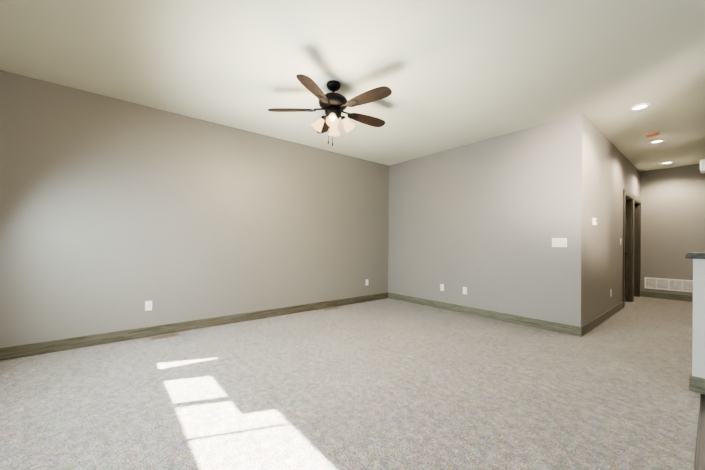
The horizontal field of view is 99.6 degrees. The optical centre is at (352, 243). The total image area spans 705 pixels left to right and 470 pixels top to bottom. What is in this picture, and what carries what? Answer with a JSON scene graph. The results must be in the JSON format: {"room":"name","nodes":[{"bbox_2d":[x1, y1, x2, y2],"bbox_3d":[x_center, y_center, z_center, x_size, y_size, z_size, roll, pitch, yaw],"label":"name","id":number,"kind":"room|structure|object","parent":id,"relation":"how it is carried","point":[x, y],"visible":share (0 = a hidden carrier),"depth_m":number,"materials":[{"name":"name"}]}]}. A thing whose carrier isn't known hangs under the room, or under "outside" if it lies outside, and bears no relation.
{"room":"empty living room","nodes":[
{"label":"empty living room","id":0,"kind":"room"},
{"bbox_2d":[0,70,388,347],"bbox_3d":[-1.423,-0.255,4.460,5.770,2.740,0.120,0,0,-40],"label":"wall","id":1,"kind":"structure","parent":0,"point":[115,214],"depth_m":3.62,"materials":[{"name":"beige paint"}]},
{"bbox_2d":[145,301,151,310],"bbox_3d":[-2.429,0.740,3.552,0.070,0.115,0.008,0,0,-40],"label":"electrical outlet","id":2,"kind":"object","parent":1,"relation":"attached to","point":[148,305],"visible":1,"depth_m":3.55,"materials":[{"name":"white plastic"}]},
{"bbox_2d":[0,292,387,360],"bbox_3d":[-1.393,1.056,4.404,5.515,0.120,0.015,0,0,-40],"label":"baseboard","id":3,"kind":"structure","parent":1,"relation":"attached to","point":[19,351],"depth_m":3.61,"materials":[{"name":"brown wood"}]},
{"bbox_2d":[0,296,700,469],"bbox_3d":[1.665,1.159,4.276,10.310,0.050,4.348,0,0,-40],"label":"floor carpet","id":4,"kind":"object","parent":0,"point":[387,384],"visible":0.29,"depth_m":2.19,"materials":[{"name":"grey carpet"}]},
{"bbox_2d":[150,333,179,339],"bbox_3d":[-2.241,1.108,3.566,0.300,0.006,0.110,0,0,-40],"label":"floor air vent","id":5,"kind":"object","parent":4,"relation":"on","point":[164,336],"visible":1,"depth_m":3.56,"materials":[{"name":"brown metal"}]},
{"bbox_2d":[323,307,339,309],"bbox_3d":[-0.361,1.118,5.137,0.300,0.006,0.110,0,0,-40],"label":"floor air vent","id":6,"kind":"object","parent":4,"relation":"on","point":[331,308],"visible":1,"depth_m":5.12,"materials":[{"name":"brown metal"}]},
{"bbox_2d":[0,0,704,171],"bbox_3d":[2.896,-1.646,2.802,10.310,0.100,8.160,0,0,-40],"label":"ceiling","id":7,"kind":"structure","parent":0,"point":[451,74],"depth_m":2.67,"materials":[{"name":"paint"}]},
{"bbox_2d":[268,74,391,145],"bbox_3d":[-0.153,-1.294,3.030,1.250,0.643,1.273,0,0,-40],"label":"fan","id":8,"kind":"object","parent":7,"relation":"hanging from","point":[333,104],"visible":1,"depth_m":2.94,"materials":[{"name":"brown wood"}]},
{"bbox_2d":[629,103,650,110],"bbox_3d":[3.347,-1.589,3.473,0.180,0.010,0.180,0,0,-40],"label":"recessed light","id":9,"kind":"object","parent":7,"relation":"in","point":[639,107],"visible":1,"depth_m":3.47,"materials":[{"name":"white plastic"}]},
{"bbox_2d":[646,132,658,137],"bbox_3d":[4.324,-1.568,4.299,0.144,0.042,0.144,0,0,-40],"label":"smoke detector","id":10,"kind":"object","parent":7,"relation":"attached to","point":[651,134],"visible":1,"depth_m":4.27,"materials":[{"name":"orange plastic"}]},
{"bbox_2d":[649,139,664,143],"bbox_3d":[4.721,-1.582,4.620,0.180,0.010,0.180,0,0,-40],"label":"recessed light","id":11,"kind":"object","parent":7,"relation":"in","point":[657,141],"visible":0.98,"depth_m":4.62,"materials":[{"name":"white plastic"}]},
{"bbox_2d":[388,114,584,326],"bbox_3d":[1.829,-0.235,4.958,0.120,2.740,3.250,0,0,-40],"label":"wall","id":12,"kind":"structure","parent":0,"point":[485,222],"depth_m":4.44,"materials":[{"name":"beige paint"}]},
{"bbox_2d":[388,292,580,336],"bbox_3d":[1.774,1.074,4.911,0.015,0.120,3.265,0,0,-40],"label":"baseboard","id":13,"kind":"structure","parent":12,"relation":"attached to","point":[547,325],"depth_m":4.45,"materials":[{"name":"brown wood"}]},
{"bbox_2d":[552,238,566,246],"bbox_3d":[2.664,-0.014,3.840,0.013,0.115,0.165,0,0,-40],"label":"light switch","id":14,"kind":"object","parent":12,"relation":"attached to","point":[559,242],"visible":1,"depth_m":3.84,"materials":[{"name":"white plastic"}]},
{"bbox_2d":[584,117,639,324],"bbox_3d":[4.622,-0.219,5.234,4.540,2.740,0.120,0,0,-40],"label":"wall","id":15,"kind":"structure","parent":0,"point":[612,171],"depth_m":4.39,"materials":[{"name":"beige paint"}]},
{"bbox_2d":[581,301,623,336],"bbox_3d":[3.822,1.087,4.495,2.645,0.120,0.015,0,0,-40],"label":"baseboard","id":16,"kind":"structure","parent":15,"relation":"attached to","point":[586,328],"depth_m":4.25,"materials":[{"name":"brown wood"}]},
{"bbox_2d":[625,200,627,254],"bbox_3d":[5.169,0.139,5.708,0.746,2.006,0.087,0,0,-40],"label":"door","id":17,"kind":"structure","parent":15,"relation":"in","point":[625,226],"depth_m":5.94,"materials":[{"name":"brown wood"}]},
{"bbox_2d":[622,189,640,307],"bbox_3d":[5.547,0.091,5.988,1.909,2.130,0.138,0,0,-40],"label":"door frame","id":18,"kind":"structure","parent":15,"relation":"attached to","point":[628,196],"depth_m":5.93,"materials":[{"name":"brown wood"}]},
{"bbox_2d":[640,164,704,295],"bbox_3d":[7.889,-0.198,4.747,0.120,2.740,4.790,0,0,-40],"label":"wall","id":19,"kind":"structure","parent":0,"point":[672,216],"depth_m":6.19,"materials":[{"name":"beige paint"}]},
{"bbox_2d":[640,291,692,301],"bbox_3d":[6.626,1.103,6.164,0.015,0.120,0.980,0,0,-40],"label":"baseboard","id":20,"kind":"structure","parent":19,"relation":"attached to","point":[667,296],"depth_m":6.23,"materials":[{"name":"brown wood"}]},
{"bbox_2d":[644,277,692,291],"bbox_3d":[6.590,0.852,6.210,0.013,0.240,0.730,0,0,-40],"label":"air vent","id":21,"kind":"object","parent":19,"relation":"in","point":[670,284],"visible":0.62,"depth_m":6.21,"materials":[{"name":"white metal"}]},
{"bbox_2d":[694,394,704,469],"bbox_3d":[4.262,1.183,1.129,10.310,0.042,3.812,0,0,-40],"label":"floor","id":22,"kind":"structure","parent":0,"point":[699,464],"depth_m":1.74,"materials":[{"name":"brown wood"}]},
{"bbox_2d":[692,259,704,378],"bbox_3d":[3.870,0.640,0.908,0.120,1.025,3.735,0,0,-40],"label":"wall","id":23,"kind":"structure","parent":22,"relation":"on","point":[698,354],"depth_m":2.29,"materials":[{"name":"white paint"}]},
{"bbox_2d":[685,252,704,258],"bbox_3d":[3.955,0.103,1.001,0.435,0.045,3.775,0,0,-40],"label":"countertop","id":24,"kind":"structure","parent":23,"relation":"on","point":[694,255],"depth_m":2.29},
{"bbox_2d":[689,375,704,394],"bbox_3d":[3.811,1.092,0.871,0.015,0.120,3.750,0,0,-40],"label":"baseboard","id":25,"kind":"structure","parent":23,"relation":"attached to","point":[696,384],"depth_m":2.28,"materials":[{"name":"brown wood"}]},
{"bbox_3d":[6.320,-0.205,2.886,4.670,2.740,3.675,0,0,-40],"label":"wall","id":26,"kind":"structure","parent":0,"visible":0},
{"bbox_2d":[700,159,704,173],"bbox_3d":[3.499,-0.768,2.969,0.180,0.110,0.050,0,0,-40],"label":"door chime","id":27,"kind":"object","parent":26,"relation":"attached to","point":[702,166],"visible":1,"depth_m":2.92,"materials":[{"name":"white plastic"}]}
]}

